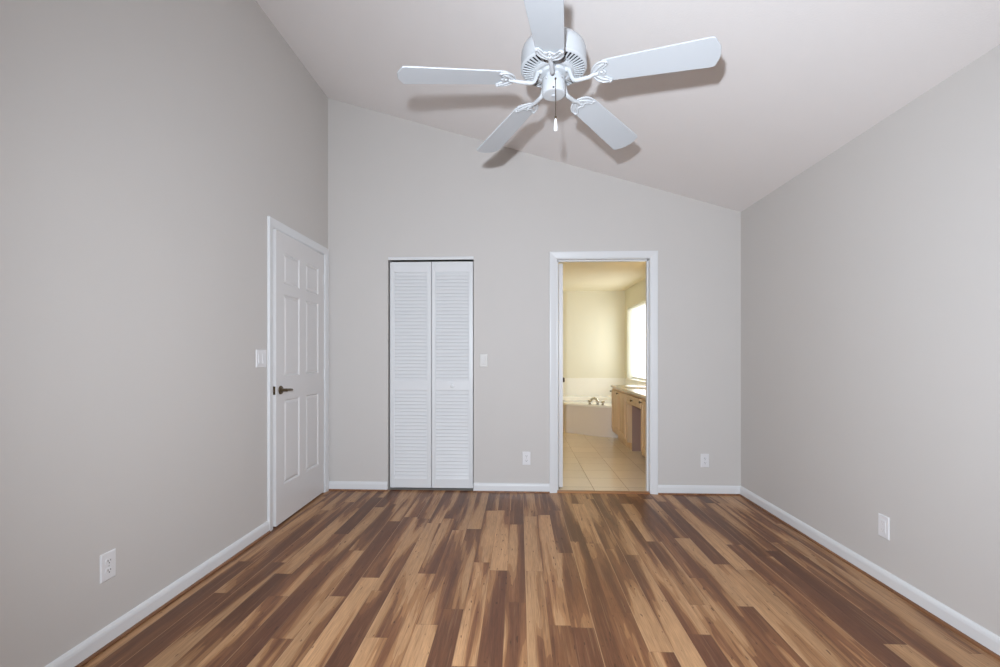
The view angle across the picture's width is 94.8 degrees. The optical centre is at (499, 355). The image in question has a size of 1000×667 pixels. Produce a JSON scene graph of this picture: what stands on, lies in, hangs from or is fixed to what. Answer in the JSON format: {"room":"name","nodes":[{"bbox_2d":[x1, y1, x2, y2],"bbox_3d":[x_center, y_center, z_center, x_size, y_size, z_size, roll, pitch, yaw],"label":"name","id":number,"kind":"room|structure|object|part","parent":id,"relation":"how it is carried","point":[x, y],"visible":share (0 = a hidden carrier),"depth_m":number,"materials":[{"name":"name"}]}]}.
{"room":"empty bedroom","nodes":[
{"label":"empty bedroom","id":0,"kind":"room"},
{"bbox_2d":[0,0,327,666],"bbox_3d":[-1.698,-0.555,1.705,0.120,3.504,5.067,0,0,2],"label":"wall","id":1,"kind":"structure","parent":0,"point":[148,148],"depth_m":2.04,"materials":[{"name":"beige paint"}]},
{"bbox_2d":[100,548,115,583],"bbox_3d":[-1.625,0.871,1.910,0.009,0.117,0.072,0,0,2],"label":"wall outlet","id":2,"kind":"object","parent":1,"relation":"attached to","point":[108,559],"visible":1,"depth_m":1.90,"materials":[{"name":"white plastic"}]},
{"bbox_2d":[105,557,112,564],"bbox_3d":[-1.623,0.852,1.910,0.003,0.025,0.034,0,0,2],"label":"receptacle","id":3,"kind":"object","parent":2,"relation":"attached to","point":[108,560],"depth_m":1.91,"materials":[{"name":"white plastic"}]},
{"bbox_2d":[105,566,112,574],"bbox_3d":[-1.623,0.890,1.910,0.003,0.025,0.034,0,0,2],"label":"receptacle","id":4,"kind":"object","parent":2,"relation":"attached to","point":[108,569],"depth_m":1.91,"materials":[{"name":"white plastic"}]},
{"bbox_2d":[45,521,268,666],"bbox_3d":[-1.654,1.151,1.147,0.014,0.067,3.955,0,0,2],"label":"baseboard","id":5,"kind":"structure","parent":1,"relation":"attached to","point":[76,655],"depth_m":2.11,"materials":[{"name":"white paint"}]},
{"bbox_2d":[75,531,270,666],"bbox_3d":[-1.649,1.191,1.147,0.024,0.012,3.955,0,0,2],"label":"trim","id":6,"kind":"structure","parent":1,"relation":"attached to","point":[156,611],"depth_m":2.17,"materials":[{"name":"wood"}]},
{"bbox_2d":[256,350,265,367],"bbox_3d":[-1.577,0.017,3.044,0.011,0.117,0.118,0,0,2],"label":"light switch","id":7,"kind":"object","parent":1,"relation":"attached to","point":[260,354],"visible":1,"depth_m":3.03,"materials":[{"name":"white plastic"}]},
{"bbox_2d":[267,216,328,530],"bbox_3d":[-1.611,0.123,3.612,0.136,2.148,0.975,0,0,2],"label":"door frame","id":8,"kind":"structure","parent":1,"relation":"attached to","point":[272,223],"depth_m":3.17,"materials":[{"name":"white paint"}]},
{"bbox_2d":[273,229,324,526],"bbox_3d":[-1.539,0.152,3.612,0.089,2.066,0.846,0,0,1],"label":"door","id":9,"kind":"structure","parent":1,"relation":"in","point":[298,269],"depth_m":3.52,"materials":[{"name":"white paint"}]},
{"bbox_2d":[328,98,740,490],"bbox_3d":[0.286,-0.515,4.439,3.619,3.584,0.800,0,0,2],"label":"wall","id":10,"kind":"structure","parent":0,"point":[398,187],"depth_m":4.05,"materials":[{"name":"beige paint"}]},
{"bbox_2d":[329,481,387,489],"bbox_3d":[-1.261,1.151,4.096,0.528,0.067,0.014,0,0,2],"label":"baseboard","id":11,"kind":"structure","parent":10,"relation":"attached to","point":[332,484],"depth_m":4.09,"materials":[{"name":"white paint"}]},
{"bbox_2d":[329,489,387,490],"bbox_3d":[-1.261,1.191,4.090,0.528,0.012,0.024,0,0,2],"label":"trim","id":12,"kind":"structure","parent":10,"relation":"attached to","point":[329,489],"depth_m":4.08,"materials":[{"name":"white wood"}]},
{"bbox_2d":[388,256,473,259],"bbox_3d":[-0.614,-0.868,4.109,0.765,0.027,0.054,0,0,2],"label":"track","id":13,"kind":"object","parent":10,"relation":"attached to","point":[455,257],"visible":0.93,"depth_m":4.08,"materials":[{"name":"white metal"}]},
{"bbox_2d":[390,262,431,487],"bbox_3d":[-0.798,0.168,4.119,0.370,2.015,0.028,0,0,2],"label":"door","id":14,"kind":"structure","parent":13,"relation":"hanging from","point":[410,282],"depth_m":4.11,"materials":[{"name":"white paint"}]},
{"bbox_3d":[-0.798,-0.794,4.119,0.298,0.091,0.026,0,0,2],"label":"rail","id":15,"kind":"part","parent":14,"relation":"part of","materials":[{"name":"white paint"}]},
{"bbox_3d":[-0.798,0.265,4.119,0.298,0.085,0.026,0,0,2],"label":"rail","id":16,"kind":"part","parent":14,"relation":"part of","materials":[{"name":"white paint"}]},
{"bbox_3d":[-0.798,1.134,4.119,0.298,0.082,0.026,0,0,2],"label":"rail","id":17,"kind":"part","parent":14,"relation":"part of","materials":[{"name":"white paint"}]},
{"bbox_2d":[432,261,472,487],"bbox_3d":[-0.424,0.168,4.088,0.370,2.015,0.059,0,0,2],"label":"door","id":18,"kind":"structure","parent":13,"relation":"hanging from","point":[452,282],"depth_m":4.10,"materials":[{"name":"white paint"}]},
{"bbox_3d":[-0.424,-0.794,4.104,0.298,0.091,0.026,0,0,2],"label":"rail","id":19,"kind":"part","parent":18,"relation":"part of","materials":[{"name":"white paint"}]},
{"bbox_3d":[-0.424,0.265,4.104,0.298,0.085,0.026,0,0,2],"label":"rail","id":20,"kind":"part","parent":18,"relation":"part of","materials":[{"name":"white paint"}]},
{"bbox_3d":[-0.424,1.134,4.104,0.298,0.082,0.026,0,0,2],"label":"rail","id":21,"kind":"part","parent":18,"relation":"part of","materials":[{"name":"white paint"}]},
{"bbox_2d":[480,354,487,366],"bbox_3d":[-0.143,0.039,4.051,0.072,0.117,0.011,0,0,2],"label":"light switch","id":22,"kind":"object","parent":10,"relation":"attached to","point":[483,357],"visible":1,"depth_m":4.05,"materials":[{"name":"white plastic"}]},
{"bbox_2d":[473,483,549,491],"bbox_3d":[0.100,1.151,4.039,0.667,0.067,0.014,0,0,2],"label":"baseboard","id":23,"kind":"structure","parent":10,"relation":"attached to","point":[544,487],"depth_m":4.04,"materials":[{"name":"white paint"}]},
{"bbox_2d":[473,491,549,492],"bbox_3d":[0.100,1.191,4.034,0.667,0.012,0.024,0,0,2],"label":"trim","id":24,"kind":"structure","parent":10,"relation":"attached to","point":[473,491],"depth_m":4.03,"materials":[{"name":"white wood"}]},
{"bbox_2d":[522,452,530,464],"bbox_3d":[0.233,0.898,4.036,0.072,0.117,0.009,0,0,2],"label":"wall outlet","id":25,"kind":"object","parent":10,"relation":"attached to","point":[526,456],"visible":1,"depth_m":4.04,"materials":[{"name":"white plastic"}]},
{"bbox_2d":[558,264,564,486],"bbox_3d":[0.612,0.175,4.543,0.099,2.020,0.780,0,0,4],"label":"door","id":26,"kind":"structure","parent":10,"relation":"in","point":[561,379],"depth_m":4.16,"materials":[{"name":"white paint"}]},
{"bbox_2d":[549,251,657,493],"bbox_3d":[0.904,0.142,4.069,0.936,2.110,0.144,0,0,2],"label":"door frame","id":27,"kind":"structure","parent":10,"relation":"attached to","point":[653,255],"depth_m":4.02,"materials":[{"name":"white paint"}]},
{"bbox_2d":[658,493,739,495],"bbox_3d":[1.723,1.191,3.967,0.709,0.012,0.024,0,0,2],"label":"trim","id":28,"kind":"structure","parent":10,"relation":"attached to","point":[658,493],"depth_m":3.96,"materials":[{"name":"white wood"}]},
{"bbox_2d":[658,485,740,493],"bbox_3d":[1.723,1.151,3.972,0.709,0.067,0.014,0,0,2],"label":"baseboard","id":29,"kind":"structure","parent":10,"relation":"attached to","point":[709,489],"depth_m":3.97,"materials":[{"name":"white paint"}]},
{"bbox_2d":[701,454,708,466],"bbox_3d":[1.770,0.904,3.973,0.072,0.117,0.009,0,0,2],"label":"wall outlet","id":30,"kind":"object","parent":10,"relation":"attached to","point":[704,457],"visible":1,"depth_m":3.97,"materials":[{"name":"white plastic"}]},
{"bbox_2d":[82,432,999,666],"bbox_3d":[0.269,1.237,3.811,3.877,0.080,9.677,0,0,2],"label":"floor","id":31,"kind":"structure","parent":0,"point":[390,578],"depth_m":2.32,"materials":[{"name":"brown wood"}]},
{"bbox_2d":[563,396,617,437],"bbox_3d":[1.161,0.966,7.626,2.186,0.462,1.756,0,0,2],"label":"bathtub","id":32,"kind":"object","parent":31,"relation":"on","point":[579,417],"visible":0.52,"depth_m":7.00,"materials":[{"name":"white plastic"}]},
{"bbox_2d":[588,397,604,404],"bbox_3d":[1.472,0.681,6.953,0.281,0.111,0.131,0,0,32],"label":"tub faucet","id":33,"kind":"object","parent":32,"relation":"on","point":[592,398],"visible":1,"depth_m":6.94,"materials":[{"name":"silver metal"}]},
{"bbox_3d":[1.435,0.681,6.982,0.071,0.111,0.199,0,0,-35],"label":"spout","id":34,"kind":"part","parent":33,"relation":"part of","materials":[{"name":"silver metal"}]},
{"bbox_2d":[557,490,649,493],"bbox_3d":[0.902,1.190,4.033,0.800,0.013,0.064,0,0,2],"label":"threshold","id":35,"kind":"object","parent":31,"relation":"on","point":[558,491],"visible":0.88,"depth_m":4.02,"materials":[{"name":"brown wood"}]},
{"bbox_2d":[610,388,645,457],"bbox_3d":[1.854,0.826,5.456,0.637,0.742,2.455,0,0,2],"label":"bathroom vanity","id":36,"kind":"object","parent":31,"relation":"on","point":[628,410],"visible":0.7,"depth_m":5.80,"materials":[{"name":"brown wood"}]},
{"bbox_3d":[1.616,0.766,6.458,0.018,0.562,0.412,0,0,2],"label":"door","id":37,"kind":"part","parent":36,"relation":"part of","materials":[{"name":"brown wood"}]},
{"bbox_3d":[1.599,0.766,6.035,0.018,0.562,0.412,0,0,2],"label":"door","id":38,"kind":"part","parent":36,"relation":"part of","materials":[{"name":"brown wood"}]},
{"bbox_2d":[611,385,645,398],"bbox_3d":[1.868,0.405,5.458,0.610,0.100,2.490,0,0,2],"label":"countertop","id":39,"kind":"structure","parent":36,"relation":"on","point":[640,392],"depth_m":5.70,"materials":[{"name":"beige stone"}]},
{"bbox_2d":[625,385,645,388],"bbox_3d":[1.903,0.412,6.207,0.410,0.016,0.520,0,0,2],"label":"sink","id":40,"kind":"object","parent":39,"relation":"in","point":[628,386],"visible":0.72,"depth_m":6.30,"materials":[{"name":"white ceramic"}]},
{"bbox_3d":[1.574,0.528,5.445,0.018,0.098,0.670,0,0,2],"label":"drawer","id":41,"kind":"part","parent":36,"relation":"part of","materials":[{"name":"brown wood"}]},
{"bbox_3d":[1.915,0.897,5.783,0.503,0.600,0.007,0,0,2],"label":"knee space panel","id":42,"kind":"part","parent":36,"relation":"part of","materials":[{"name":"brown wood"}]},
{"bbox_3d":[1.550,0.766,4.866,0.018,0.562,0.389,0,0,2],"label":"door","id":43,"kind":"part","parent":36,"relation":"part of","materials":[{"name":"brown wood"}]},
{"bbox_2d":[563,291,624,377],"bbox_3d":[1.204,-0.003,8.565,2.400,2.400,0.100,0,0,2],"label":"wall","id":44,"kind":"structure","parent":0,"point":[593,321],"depth_m":8.49,"materials":[{"name":"beige paint"}]},
{"bbox_2d":[563,378,624,395],"bbox_3d":[1.202,0.802,8.510,2.200,0.790,0.010,0,0,2],"label":"tile","id":45,"kind":"structure","parent":44,"relation":"attached to","point":[571,386],"depth_m":8.49,"materials":[{"name":"beige tile"}]},
{"bbox_2d":[256,0,999,290],"bbox_3d":[0.269,-1.823,3.811,3.877,1.239,9.677,0,0,2],"label":"ceiling","id":46,"kind":"structure","parent":0,"point":[792,83],"depth_m":2.72,"materials":[{"name":"white paint"}]},
{"bbox_2d":[397,0,720,152],"bbox_3d":[0.214,-1.367,1.976,1.270,0.831,1.240,0,0,2],"label":"ceiling fan","id":47,"kind":"object","parent":46,"relation":"hanging from","point":[553,58],"visible":1,"depth_m":1.92,"materials":[{"name":"white metal"}]},
{"bbox_3d":[-0.187,-1.174,1.932,0.478,0.006,0.143,-5,7,-11],"label":"blade","id":48,"kind":"part","parent":47,"relation":"part of","materials":[{"name":"white laminate"}]},
{"bbox_3d":[0.031,-1.170,2.384,0.143,0.006,0.474,-14,1,-29],"label":"blade","id":49,"kind":"part","parent":47,"relation":"part of","materials":[{"name":"white laminate"}]},
{"bbox_3d":[0.159,-1.170,1.593,0.143,0.006,0.474,12,8,9],"label":"blade","id":50,"kind":"part","parent":47,"relation":"part of","materials":[{"name":"white wood"}]},
{"bbox_3d":[0.236,-1.097,1.955,0.008,0.172,0.012,0,0,2],"label":"pull chain","id":51,"kind":"part","parent":47,"relation":"part of","materials":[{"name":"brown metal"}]},
{"bbox_3d":[0.236,-0.980,1.951,0.018,0.055,0.018,0,0,2],"label":"pull knob","id":52,"kind":"part","parent":47,"relation":"part of","materials":[{"name":"white plastic"}]},
{"bbox_3d":[0.530,-1.169,2.324,0.143,0.006,0.480,-16,-16,41],"label":"blade","id":53,"kind":"part","parent":47,"relation":"part of","materials":[{"name":"white laminate"}]},
{"bbox_3d":[0.618,-1.170,1.829,0.474,0.006,0.143,6,-9,25],"label":"blade","id":54,"kind":"part","parent":47,"relation":"part of","materials":[{"name":"white wood"}]},
{"bbox_2d":[625,44,999,636],"bbox_3d":[2.157,-0.022,3.743,0.178,2.438,9.457,0,0,2],"label":"wall","id":55,"kind":"structure","parent":0,"point":[870,277],"depth_m":2.35,"materials":[{"name":"beige paint"}]},
{"bbox_2d":[624,378,645,384],"bbox_3d":[2.272,0.797,7.576,0.085,0.800,1.767,0,0,2],"label":"tile","id":56,"kind":"structure","parent":55,"relation":"attached to","point":[628,381],"depth_m":7.77,"materials":[{"name":"beige tile"}]},
{"bbox_2d":[632,305,645,380],"bbox_3d":[2.354,-0.228,7.559,0.050,1.270,1.500,0,0,2],"label":"window","id":57,"kind":"structure","parent":55,"relation":"in","point":[634,377],"depth_m":8.26,"materials":[{"name":"white paint"}]},
{"bbox_2d":[627,302,645,377],"bbox_3d":[2.294,-0.228,7.567,0.077,1.230,1.450,0,0,2],"label":"vertical blind","id":58,"kind":"object","parent":57,"relation":"attached to","point":[630,311],"visible":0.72,"depth_m":8.14,"materials":[{"name":"white plastic"}]},
{"bbox_2d":[740,486,999,655],"bbox_3d":[1.968,1.151,1.486,0.014,0.067,4.933,0,0,2],"label":"baseboard","id":59,"kind":"structure","parent":55,"relation":"attached to","point":[983,636],"depth_m":2.34,"materials":[{"name":"white paint"}]},
{"bbox_2d":[740,494,999,659],"bbox_3d":[1.963,1.191,1.487,0.024,0.012,4.933,0,0,2],"label":"trim","id":60,"kind":"structure","parent":55,"relation":"attached to","point":[925,611],"depth_m":2.32,"materials":[{"name":"white wood"}]},
{"bbox_2d":[878,513,889,539],"bbox_3d":[2.009,0.893,2.410,0.008,0.117,0.072,0,0,2],"label":"wall outlet","id":61,"kind":"object","parent":55,"relation":"attached to","point":[883,521],"visible":1,"depth_m":2.40,"materials":[{"name":"white plastic"}]},
{"bbox_2d":[880,519,885,533],"bbox_3d":[2.007,0.893,2.410,0.004,0.067,0.034,0,0,2],"label":"receptacle","id":62,"kind":"object","parent":61,"relation":"attached to","point":[882,521],"depth_m":2.41,"materials":[{"name":"white plastic"}]}
]}

